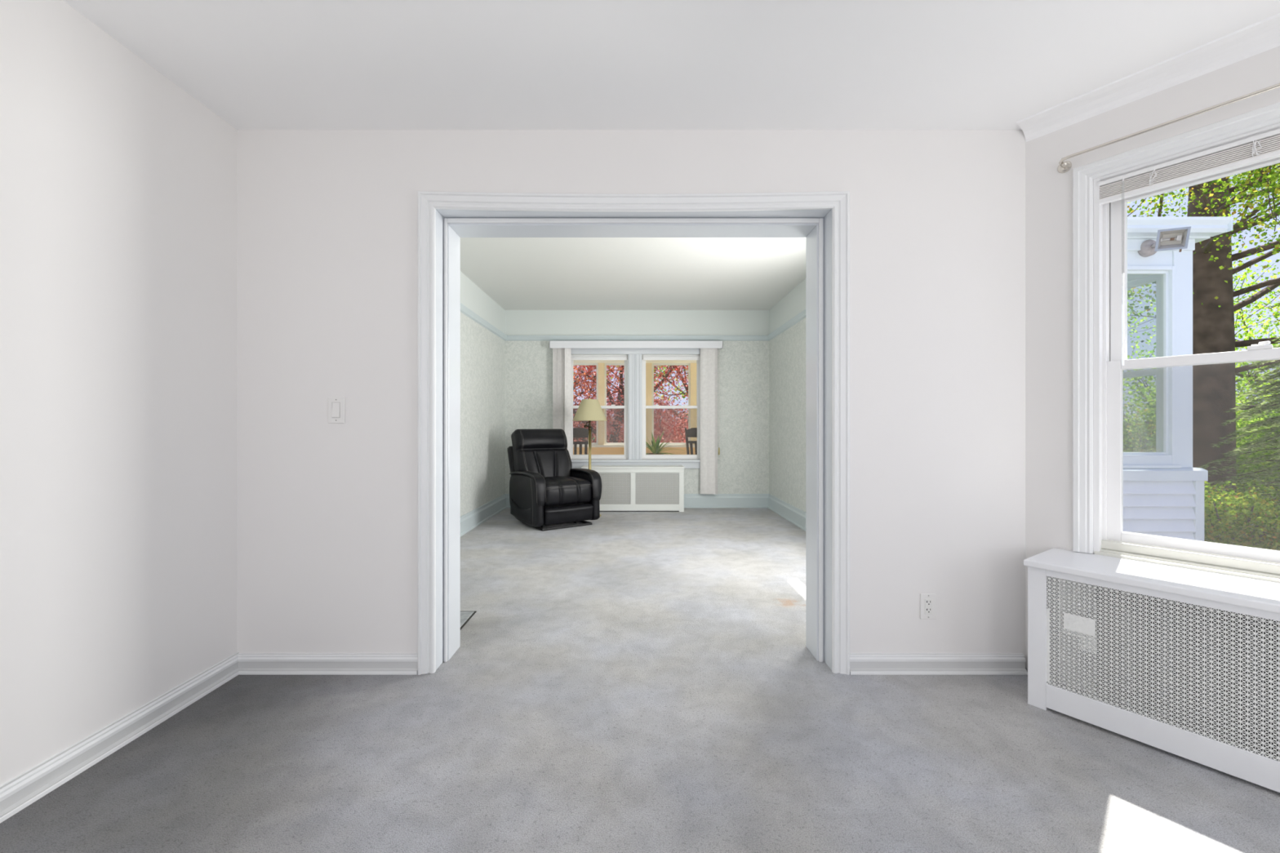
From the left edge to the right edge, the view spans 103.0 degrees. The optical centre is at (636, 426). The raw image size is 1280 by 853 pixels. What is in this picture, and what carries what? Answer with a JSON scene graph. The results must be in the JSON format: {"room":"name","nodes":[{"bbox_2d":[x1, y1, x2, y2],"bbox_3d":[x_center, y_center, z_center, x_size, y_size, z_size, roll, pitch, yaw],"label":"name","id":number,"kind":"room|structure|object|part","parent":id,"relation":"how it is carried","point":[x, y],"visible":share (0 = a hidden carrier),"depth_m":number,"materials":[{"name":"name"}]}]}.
{"room":"empty dining room","nodes":[
{"label":"empty dining room","id":0,"kind":"room"},
{"bbox_2d":[0,0,505,786],"bbox_3d":[-1.825,-0.234,2.225,0.154,2.615,9.050,0,0,0],"label":"wall","id":1,"kind":"structure","parent":0,"point":[118,186],"depth_m":1.70,"materials":[{"name":"white paint"}]},
{"bbox_2d":[0,652,239,822],"bbox_3d":[-1.738,1.032,0.017,0.029,0.085,4.433,0,0,0],"label":"baseboard","id":2,"kind":"structure","parent":1,"relation":"attached to","point":[19,793],"depth_m":1.66,"materials":[{"name":"white paint"}]},
{"bbox_2d":[460,493,506,536],"bbox_3d":[-1.733,0.983,4.617,0.030,0.182,4.265,0,0,0],"label":"baseboard","id":3,"kind":"structure","parent":1,"relation":"attached to","point":[473,518],"depth_m":5.66,"materials":[{"name":"white paint"}]},
{"bbox_2d":[460,302,805,341],"bbox_3d":[0.004,-1.168,4.617,3.504,0.066,4.265,0,0,0],"label":"trim","id":4,"kind":"structure","parent":1,"relation":"attached to","point":[464,309],"depth_m":6.72,"materials":[{"name":"white paint"}]},
{"bbox_2d":[237,129,1025,657],"bbox_3d":[0.024,-0.234,2.359,3.552,2.615,0.252,0,0,0],"label":"wall","id":5,"kind":"structure","parent":0,"point":[327,220],"depth_m":2.23,"materials":[{"name":"white paint"}]},
{"bbox_2d":[237,653,417,675],"bbox_3d":[-1.352,1.034,2.219,0.800,0.081,0.029,0,0,0],"label":"baseboard","id":6,"kind":"structure","parent":5,"relation":"attached to","point":[249,664],"depth_m":2.22,"materials":[{"name":"white paint"}]},
{"bbox_3d":[-1.352,1.064,2.219,0.800,0.020,0.029,0,0,0],"label":"shoe molding","id":7,"kind":"part","parent":6,"relation":"part of","materials":[{"name":"white paint"}]},
{"bbox_2d":[328,396,345,423],"bbox_3d":[-1.315,-0.072,2.227,0.074,0.116,0.011,0,0,0],"label":"light switch","id":8,"kind":"object","parent":5,"relation":"attached to","point":[336,405],"visible":1,"depth_m":2.23,"materials":[{"name":"white plastic"}]},
{"bbox_2d":[435,208,831,670],"bbox_3d":[-0.018,0.050,2.358,1.787,2.048,0.253,0,0,0],"label":"trim","id":9,"kind":"structure","parent":5,"relation":"attached to","point":[455,231],"depth_m":2.34,"materials":[{"name":"white paint"}]},
{"bbox_2d":[417,191,849,675],"bbox_3d":[-0.013,0.026,2.218,1.873,2.095,0.030,0,0,0],"label":"trim","id":10,"kind":"structure","parent":5,"relation":"attached to","point":[428,202],"depth_m":2.21,"materials":[{"name":"white paint"}]},
{"bbox_2d":[920,593,936,618],"bbox_3d":[1.275,0.787,2.228,0.070,0.112,0.009,0,0,0],"label":"wall outlet","id":11,"kind":"object","parent":5,"relation":"attached to","point":[927,601],"visible":1,"depth_m":2.23,"materials":[{"name":"white plastic"}]},
{"bbox_2d":[924,599,932,613],"bbox_3d":[1.275,0.787,2.226,0.033,0.067,0.004,0,0,0],"label":"receptacle","id":12,"kind":"object","parent":11,"relation":"attached to","point":[928,602],"depth_m":2.22,"materials":[{"name":"white plastic"}]},
{"bbox_2d":[849,653,1026,675],"bbox_3d":[1.308,1.034,2.219,0.765,0.081,0.029,0,0,0],"label":"baseboard","id":13,"kind":"structure","parent":5,"relation":"attached to","point":[860,664],"depth_m":2.22,"materials":[{"name":"white paint"}]},
{"bbox_3d":[1.308,1.064,2.219,0.765,0.020,0.029,0,0,0],"label":"shoe molding","id":14,"kind":"part","parent":13,"relation":"part of","materials":[{"name":"white paint"}]},
{"bbox_2d":[460,237,805,310],"bbox_3d":[0.000,-1.601,4.630,3.800,0.120,4.540,0,0,0],"label":"ceiling","id":15,"kind":"structure","parent":0,"point":[517,273],"depth_m":5.09,"materials":[{"name":"white paint"}]},
{"bbox_2d":[505,310,768,493],"bbox_3d":[0.004,-0.234,6.850,3.804,2.615,0.200,0,0,0],"label":"wall","id":16,"kind":"structure","parent":0,"point":[743,428],"depth_m":6.75,"materials":[{"name":"paint"}]},
{"bbox_2d":[571,355,627,459],"bbox_3d":[-0.513,-0.259,6.851,0.794,1.395,0.197,0,0,0],"label":"window","id":17,"kind":"structure","parent":16,"relation":"in","point":[624,357],"depth_m":6.80,"materials":[{"name":"white plastic"}]},
{"bbox_3d":[-0.513,0.082,6.895,0.754,0.675,0.010,0,0,0],"label":"screen frame","id":18,"kind":"part","parent":17,"relation":"part of","materials":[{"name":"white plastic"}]},
{"bbox_3d":[-0.513,-0.590,6.857,0.754,0.692,0.035,0,0,0],"label":"sash","id":19,"kind":"part","parent":17,"relation":"part of","materials":[{"name":"glass"}]},
{"bbox_2d":[571,355,626,359],"bbox_3d":[-0.513,-0.909,6.770,0.754,0.056,0.032,0,0,0],"label":"roller shade","id":20,"kind":"object","parent":17,"relation":"attached to","point":[573,357],"depth_m":6.76,"materials":[{"name":"white fabric"}]},
{"bbox_3d":[-0.513,0.070,6.817,0.754,0.697,0.035,0,0,0],"label":"sash","id":21,"kind":"part","parent":17,"relation":"part of","materials":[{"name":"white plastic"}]},
{"bbox_2d":[571,348,700,459],"bbox_3d":[-0.025,-0.308,6.738,1.970,1.495,0.024,0,0,0],"label":"trim","id":22,"kind":"structure","parent":16,"relation":"attached to","point":[634,355],"depth_m":6.73,"materials":[{"name":"white paint"}]},
{"bbox_2d":[571,459,700,468],"bbox_3d":[-0.025,0.496,6.747,2.010,0.115,0.105,0,0,0],"label":"trim","id":23,"kind":"structure","parent":16,"relation":"attached to","point":[576,464],"depth_m":6.73,"materials":[{"name":"white paint"}]},
{"bbox_2d":[549,341,723,494],"bbox_3d":[-0.011,-0.115,6.674,2.257,1.997,0.108,0,0,0],"label":"vertical blind","id":24,"kind":"object","parent":16,"relation":"attached to","point":[562,350],"visible":0.92,"depth_m":6.65,"materials":[{"name":"white plastic"}]},
{"bbox_3d":[1.077,-0.391,6.675,0.008,1.330,0.006,0,0,15],"label":"pull cord","id":25,"kind":"part","parent":24,"relation":"part of","materials":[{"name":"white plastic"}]},
{"bbox_2d":[505,493,768,507],"bbox_3d":[0.004,0.983,6.735,3.504,0.182,0.030,0,0,0],"label":"baseboard","id":26,"kind":"structure","parent":16,"relation":"attached to","point":[691,500],"depth_m":6.73,"materials":[{"name":"white paint"}]},
{"bbox_2d":[641,355,700,459],"bbox_3d":[0.463,-0.259,6.851,0.794,1.395,0.197,0,0,0],"label":"window","id":27,"kind":"structure","parent":16,"relation":"in","point":[644,357],"depth_m":6.80,"materials":[{"name":"white plastic"}]},
{"bbox_3d":[0.463,-0.590,6.857,0.754,0.692,0.035,0,0,0],"label":"sash","id":28,"kind":"part","parent":27,"relation":"part of","materials":[{"name":"glass"}]},
{"bbox_3d":[0.463,0.082,6.895,0.754,0.675,0.010,0,0,0],"label":"screen frame","id":29,"kind":"part","parent":27,"relation":"part of","materials":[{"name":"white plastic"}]},
{"bbox_3d":[0.463,0.070,6.817,0.754,0.697,0.035,0,0,0],"label":"sash","id":30,"kind":"part","parent":27,"relation":"part of","materials":[{"name":"white plastic"}]},
{"bbox_2d":[643,355,700,359],"bbox_3d":[0.463,-0.909,6.770,0.754,0.056,0.032,0,0,0],"label":"roller shade","id":31,"kind":"object","parent":27,"relation":"attached to","point":[645,357],"depth_m":6.76,"materials":[{"name":"white fabric"}]},
{"bbox_2d":[0,507,1279,852],"bbox_3d":[0.309,1.134,2.275,4.422,0.120,9.150,0,0,0],"label":"floor","id":32,"kind":"structure","parent":0,"point":[624,682],"depth_m":1.68,"materials":[{"name":"grey carpet"}]},
{"bbox_2d":[460,610,476,630],"bbox_3d":[-1.320,1.096,2.752,0.780,0.056,0.403,0,0,0],"label":"hearth slab","id":33,"kind":"object","parent":32,"relation":"on","point":[465,615],"visible":0.14,"depth_m":2.86,"materials":[{"name":"grey stone"}]},
{"bbox_2d":[506,428,602,531],"bbox_3d":[-0.989,0.551,5.777,0.792,1.045,1.033,0,0,-35],"label":"recliner","id":34,"kind":"object","parent":32,"relation":"on","point":[545,489],"visible":1,"depth_m":5.54,"materials":[{"name":"black leather"}]},
{"bbox_3d":[-1.211,0.483,6.094,0.620,0.506,0.259,0,0,-35],"label":"panel","id":35,"kind":"part","parent":34,"relation":"part of","materials":[{"name":"black leather"}]},
{"bbox_3d":[-1.199,0.776,5.501,0.095,0.535,0.785,0,0,-35],"label":"arm","id":36,"kind":"part","parent":34,"relation":"part of","materials":[{"name":"black leather"}]},
{"bbox_3d":[-1.101,0.369,5.937,0.670,0.681,0.405,0,0,-35],"label":"backrest","id":37,"kind":"part","parent":34,"relation":"part of","materials":[{"name":"black leather"}]},
{"bbox_3d":[-0.883,0.694,5.626,0.570,0.280,0.650,0,0,-35],"label":"seat","id":38,"kind":"part","parent":34,"relation":"part of","materials":[{"name":"black leather"}]},
{"bbox_3d":[-0.657,0.776,5.880,0.095,0.535,0.785,0,0,-35],"label":"arm","id":39,"kind":"part","parent":34,"relation":"part of","materials":[{"name":"black leather"}]},
{"bbox_2d":[572,398,607,516],"bbox_3d":[-0.566,0.365,6.130,0.413,1.418,0.413,0,0,0],"label":"floor lamp","id":40,"kind":"object","parent":32,"relation":"on","point":[589,410],"visible":0.75,"depth_m":6.02,"materials":[{"name":"gold metal"}]},
{"bbox_3d":[-0.566,-0.198,6.130,0.410,0.247,0.410,0,0,0],"label":"lamp shade","id":41,"kind":"part","parent":40,"relation":"part of","materials":[{"name":"beige fabric"}]},
{"bbox_2d":[581,465,684,511],"bbox_3d":[-0.050,0.791,6.554,1.296,0.566,0.332,0,0,0],"label":"radiator cover","id":42,"kind":"object","parent":32,"relation":"on","point":[624,487],"visible":0.84,"depth_m":6.41,"materials":[{"name":"white metal"}]},
{"bbox_3d":[-0.360,0.781,6.409,0.570,0.405,0.001,0,0,0],"label":"panel","id":43,"kind":"part","parent":42,"relation":"part of","materials":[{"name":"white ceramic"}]},
{"bbox_3d":[-0.055,0.804,6.440,1.190,0.500,0.010,0,0,0],"label":"panel","id":44,"kind":"part","parent":42,"relation":"part of","materials":[{"name":"grey"}]},
{"bbox_3d":[0.256,0.781,6.409,0.558,0.405,0.001,0,0,0],"label":"panel","id":45,"kind":"part","parent":42,"relation":"part of","materials":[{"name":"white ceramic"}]},
{"bbox_2d":[1023,547,1279,792],"bbox_3d":[1.942,0.792,1.604,0.334,0.563,1.109,0,0,-35],"label":"radiator cover","id":46,"kind":"object","parent":32,"relation":"on","point":[1258,598],"visible":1,"depth_m":1.69,"materials":[{"name":"white metal"}]},
{"bbox_3d":[1.643,0.805,2.052,0.269,0.537,0.018,0,0,-35],"label":"panel","id":47,"kind":"part","parent":46,"relation":"part of","materials":[{"name":"white metal"}]},
{"bbox_3d":[1.613,0.780,1.856,0.006,0.064,0.096,0,0,-35],"label":"patch plate","id":48,"kind":"part","parent":46,"relation":"part of","materials":[{"name":"white metal"}]},
{"bbox_2d":[1046,576,1279,760],"bbox_3d":[1.833,0.769,1.529,0.003,0.420,0.990,0,0,-35],"label":"grille","id":49,"kind":"object","parent":46,"relation":"attached to","point":[1078,624],"depth_m":1.66,"materials":[{"name":"white metal"}]},
{"bbox_2d":[1093,586,1279,757],"bbox_3d":[1.978,0.837,1.631,0.126,0.475,0.776,0,0,-35],"label":"radiator","id":50,"kind":"object","parent":32,"relation":"on","point":[1231,616],"visible":0.35,"depth_m":1.72,"materials":[{"name":"grey metal"}]},
{"bbox_2d":[62,0,1279,129],"bbox_3d":[0.310,-1.361,0.030,4.420,0.120,4.660,0,0,0],"label":"ceiling","id":51,"kind":"structure","parent":0,"point":[256,64],"depth_m":1.80,"materials":[{"name":"white paint"}]},
{"bbox_2d":[768,278,805,511],"bbox_3d":[1.831,-0.234,4.617,0.150,2.615,4.265,0,0,0],"label":"wall","id":52,"kind":"structure","parent":0,"point":[787,350],"depth_m":5.91,"materials":[{"name":"paint"}]},
{"bbox_2d":[767,493,805,531],"bbox_3d":[1.741,0.983,4.617,0.030,0.182,4.265,0,0,0],"label":"baseboard","id":53,"kind":"structure","parent":52,"relation":"attached to","point":[794,515],"depth_m":5.84,"materials":[{"name":"white paint"}]},
{"bbox_2d":[1025,45,1279,749],"bbox_3d":[2.143,-0.114,1.759,0.170,2.375,1.380,0,0,-35],"label":"wall","id":54,"kind":"structure","parent":0,"point":[1048,192],"depth_m":2.12,"materials":[{"name":"white paint"}]},
{"bbox_2d":[1016,13,1279,142],"bbox_3d":[2.034,-1.276,1.676,0.107,0.060,1.290,0,0,-35],"label":"trim","id":55,"kind":"structure","parent":54,"relation":"attached to","point":[1262,36],"depth_m":1.86,"materials":[{"name":"white paint"}]},
{"bbox_2d":[1057,83,1279,173],"bbox_3d":[2.040,-1.081,1.681,0.088,0.048,1.068,0,0,-35],"label":"curtain rod","id":56,"kind":"object","parent":54,"relation":"attached to","point":[1064,166],"visible":1,"depth_m":1.84,"materials":[{"name":"silver metal"}]},
{"bbox_2d":[1072,102,1279,582],"bbox_3d":[2.147,-0.270,1.754,0.228,1.568,0.960,0,0,-35],"label":"window","id":57,"kind":"structure","parent":54,"relation":"in","point":[1110,220],"depth_m":2.04,"materials":[{"name":"white paint"}]},
{"bbox_2d":[1096,125,1279,204],"bbox_3d":[2.082,-0.611,1.708,0.044,0.750,0.828,0,0,-35],"label":"mini blind","id":58,"kind":"object","parent":57,"relation":"attached to","point":[1263,147],"visible":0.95,"depth_m":1.83,"materials":[{"name":"white plastic"}]},
{"bbox_3d":[1.929,-0.933,1.903,0.006,0.056,0.022,0,0,-35],"label":"cord","id":59,"kind":"part","parent":58,"relation":"part of","materials":[{"name":"white fabric"}]},
{"bbox_3d":[2.088,-0.897,1.712,0.027,0.015,0.824,0,0,-35],"label":"rail","id":60,"kind":"part","parent":58,"relation":"part of","materials":[{"name":"white plastic"}]},
{"bbox_3d":[2.072,-0.933,1.702,0.006,0.057,0.022,0,0,-35],"label":"cord","id":61,"kind":"part","parent":58,"relation":"part of","materials":[{"name":"white fabric"}]},
{"bbox_3d":[2.164,0.483,1.765,0.188,0.051,0.816,0,0,-35],"label":"sill","id":62,"kind":"part","parent":57,"relation":"part of","materials":[{"name":"white paint"}]},
{"bbox_3d":[2.139,0.097,1.748,0.032,0.722,0.788,0,0,-35],"label":"sash","id":63,"kind":"part","parent":57,"relation":"part of","materials":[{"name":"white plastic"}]},
{"bbox_3d":[2.169,-0.585,1.769,0.032,0.712,0.780,0,0,-35],"label":"sash","id":64,"kind":"part","parent":57,"relation":"part of","materials":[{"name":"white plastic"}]},
{"bbox_3d":[2.196,0.109,1.788,0.010,0.730,0.780,0,0,-35],"label":"screen frame","id":65,"kind":"part","parent":57,"relation":"part of","materials":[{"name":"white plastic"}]},
{"label":"outside","id":66,"kind":"structure","parent":0,"visible":0},
{"bbox_3d":[3.650,1.754,5.100,3.500,0.240,3.800,0,0,0],"label":"driveway","id":67,"kind":"object","parent":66,"visible":0},
{"bbox_2d":[1123,216,1234,541],"bbox_3d":[3.360,-0.026,5.282,2.220,3.400,2.937,0,0,0],"label":"house wing","id":68,"kind":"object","parent":67,"relation":"on","point":[1163,494],"visible":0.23,"depth_m":3.96,"materials":[{"name":"white"}]},
{"bbox_2d":[1137,226,1191,257],"bbox_3d":[3.919,-1.349,3.806,0.168,0.197,0.413,0,0,23],"label":"light","id":69,"kind":"object","parent":68,"relation":"attached to","point":[1175,238],"visible":1,"depth_m":3.71,"materials":[{"name":"silver metal"}]},
{"bbox_3d":[3.876,-1.364,3.699,0.105,0.036,0.035,8,20,42],"label":"bulb","id":70,"kind":"part","parent":69,"relation":"part of","materials":[{"name":"grey glass"}]},
{"bbox_3d":[4.261,-0.567,4.040,0.148,1.778,0.140,0,0,0],"label":"corner post","id":71,"kind":"part","parent":68,"relation":"part of","materials":[{"name":"white wood"}]},
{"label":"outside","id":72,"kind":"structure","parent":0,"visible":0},
{"bbox_3d":[10.000,1.749,48.500,100.000,0.250,83.000,0,0,0],"label":"ground","id":73,"kind":"structure","parent":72,"visible":0},
{"bbox_2d":[573,404,624,442],"bbox_3d":[-1.645,0.377,15.826,4.241,2.571,4.894,0,0,-30],"label":"shrub","id":74,"kind":"object","parent":73,"relation":"on","point":[580,423],"visible":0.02,"depth_m":14.67,"materials":[{"name":"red plant"}]},
{"bbox_2d":[573,365,655,422],"bbox_3d":[-2.428,-1.381,12.770,5.940,6.045,3.829,0,0,21],"label":"maple tree","id":75,"kind":"object","parent":73,"relation":"on","point":[577,380],"visible":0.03,"depth_m":11.69,"materials":[{"name":"red plant"}]},
{"bbox_2d":[573,365,688,442],"bbox_3d":[1.332,-0.852,12.088,7.999,6.901,4.792,0,0,21],"label":"maple tree","id":76,"kind":"object","parent":73,"relation":"on","point":[670,431],"visible":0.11,"depth_m":11.65,"materials":[{"name":"red plant"}]},
{"bbox_2d":[573,365,688,442],"bbox_3d":[-0.992,-1.153,12.101,7.288,5.605,4.509,0,0,0],"label":"maple tree","id":77,"kind":"object","parent":73,"relation":"on","point":[667,372],"visible":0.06,"depth_m":11.74,"materials":[{"name":"red plant"}]},
{"bbox_2d":[573,365,688,415],"bbox_3d":[1.859,-2.238,17.217,8.164,7.725,9.408,0,0,-6],"label":"deciduous tree","id":78,"kind":"object","parent":73,"relation":"on","point":[683,393],"visible":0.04,"depth_m":18.16,"materials":[{"name":"red plant"}]},
{"bbox_2d":[573,360,697,454],"bbox_3d":[0.000,-0.056,8.175,6.400,2.660,2.450,0,0,0],"label":"porch","id":79,"kind":"object","parent":73,"relation":"on","point":[601,446],"visible":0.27,"depth_m":9.14,"materials":[{"name":"white paint"}]},
{"bbox_2d":[573,427,591,454],"bbox_3d":[-0.973,0.576,7.700,0.610,1.114,1.012,0,0,-8],"label":"rocking chair","id":80,"kind":"object","parent":79,"relation":"on","point":[577,432],"visible":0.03,"depth_m":7.38,"materials":[{"name":"grey wood"}]},
{"bbox_3d":[-0.926,0.091,7.366,0.520,0.145,0.025,0,0,-8],"label":"crest rail","id":81,"kind":"part","parent":80,"relation":"part of","materials":[{"name":"grey wood"}]},
{"bbox_3d":[-0.931,0.239,7.399,0.500,0.040,0.020,0,0,-8],"label":"rail","id":82,"kind":"part","parent":80,"relation":"part of","materials":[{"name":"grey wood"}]},
{"bbox_3d":[-0.640,-0.406,9.200,0.110,1.470,0.120,0,0,0],"label":"post","id":83,"kind":"part","parent":79,"relation":"part of","materials":[{"name":"beige paint"}]},
{"bbox_3d":[0.000,0.351,9.200,6.400,0.045,0.160,0,0,0],"label":"porch sill","id":84,"kind":"part","parent":79,"relation":"part of","materials":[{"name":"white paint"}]},
{"bbox_3d":[0.215,-0.406,9.200,0.110,1.470,0.120,0,0,0],"label":"post","id":85,"kind":"part","parent":79,"relation":"part of","materials":[{"name":"beige paint"}]},
{"bbox_2d":[684,427,697,454],"bbox_3d":[1.113,0.576,8.002,0.610,1.114,1.012,0,0,20],"label":"rocking chair","id":86,"kind":"object","parent":79,"relation":"on","point":[691,433],"visible":0.08,"depth_m":7.75,"materials":[{"name":"grey wood"}]},
{"bbox_3d":[0.788,0.557,7.836,0.044,1.076,0.237,0,0,26],"label":"post","id":87,"kind":"part","parent":86,"relation":"part of","materials":[{"name":"grey wood"}]},
{"bbox_3d":[0.998,0.091,7.686,0.520,0.145,0.025,0,0,20],"label":"crest rail","id":88,"kind":"part","parent":86,"relation":"part of","materials":[{"name":"grey wood"}]},
{"bbox_3d":[1.009,0.239,7.716,0.500,0.040,0.020,0,0,20],"label":"rail","id":89,"kind":"part","parent":86,"relation":"part of","materials":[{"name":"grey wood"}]},
{"bbox_3d":[1.020,-0.406,9.200,0.110,1.470,0.120,0,0,0],"label":"post","id":90,"kind":"part","parent":79,"relation":"part of","materials":[{"name":"beige paint"}]},
{"bbox_3d":[0.275,0.874,7.550,0.340,0.501,0.340,0,0,0],"label":"plant stand","id":91,"kind":"object","parent":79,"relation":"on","visible":0},
{"bbox_2d":[645,431,684,454],"bbox_3d":[0.339,0.325,7.529,0.667,0.597,0.799,0,0,16],"label":"potted plant","id":92,"kind":"object","parent":91,"relation":"on","point":[655,448],"visible":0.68,"depth_m":7.49,"materials":[{"name":"green plant"}]},
{"bbox_2d":[654,408,688,441],"bbox_3d":[2.462,0.443,16.211,4.458,2.457,5.010,0,0,-44],"label":"shrub","id":93,"kind":"object","parent":73,"relation":"on","point":[684,409],"visible":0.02,"depth_m":15.47,"materials":[{"name":"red plant"}]},
{"bbox_2d":[1123,217,1279,431],"bbox_3d":[17.569,-2.259,13.519,9.263,7.766,9.310,0,0,-34],"label":"deciduous tree","id":94,"kind":"object","parent":73,"relation":"on","point":[1250,375],"visible":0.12,"depth_m":14.43,"materials":[{"name":"green plant"}]},
{"bbox_2d":[1123,390,1279,496],"bbox_3d":[12.188,0.398,11.320,3.478,2.503,3.059,0,0,45],"label":"shrub","id":95,"kind":"object","parent":73,"relation":"on","point":[1144,428],"visible":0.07,"depth_m":11.18,"materials":[{"name":"green plant"}]},
{"bbox_2d":[1123,420,1279,492],"bbox_3d":[14.750,0.724,12.685,13.500,1.800,0.170,0,0,0],"label":"fence","id":96,"kind":"object","parent":73,"relation":"on","point":[1146,422],"visible":0.02,"depth_m":12.60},
{"bbox_2d":[1127,163,1279,523],"bbox_3d":[10.287,-3.276,7.184,13.367,10.523,9.530,0,0,-24],"label":"deciduous tree","id":97,"kind":"object","parent":73,"relation":"on","point":[1214,393],"visible":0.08,"depth_m":7.94,"materials":[{"name":"brown plant"}]},
{"bbox_3d":[10.287,-3.276,7.184,13.367,10.523,9.530,0,0,-24],"label":"crown","id":98,"kind":"part","parent":97,"relation":"part of","materials":[{"name":"green plant"}]},
{"bbox_2d":[1235,373,1279,508],"bbox_3d":[12.994,0.216,9.556,3.229,2.850,3.686,0,0,-26],"label":"shrub","id":99,"kind":"object","parent":73,"relation":"on","point":[1242,397],"visible":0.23,"depth_m":9.71,"materials":[{"name":"green plant"}]},
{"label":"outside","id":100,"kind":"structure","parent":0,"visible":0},
{"bbox_3d":[32.700,1.749,5.100,54.600,0.250,3.800,0,0,0],"label":"ground","id":101,"kind":"structure","parent":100,"visible":0},
{"bbox_2d":[1195,332,1279,538],"bbox_3d":[7.837,0.242,5.783,2.632,3.236,2.555,0,0,0],"label":"conifer","id":102,"kind":"object","parent":101,"relation":"on","point":[1262,443],"visible":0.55,"depth_m":6.06,"materials":[{"name":"green plant"}]},
{"bbox_2d":[1204,480,1279,551],"bbox_3d":[6.570,1.116,5.587,1.116,1.032,1.280,0,0,-42],"label":"shrub","id":103,"kind":"object","parent":101,"relation":"on","point":[1216,512],"visible":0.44,"depth_m":5.34,"materials":[{"name":"green plant"}]}
]}

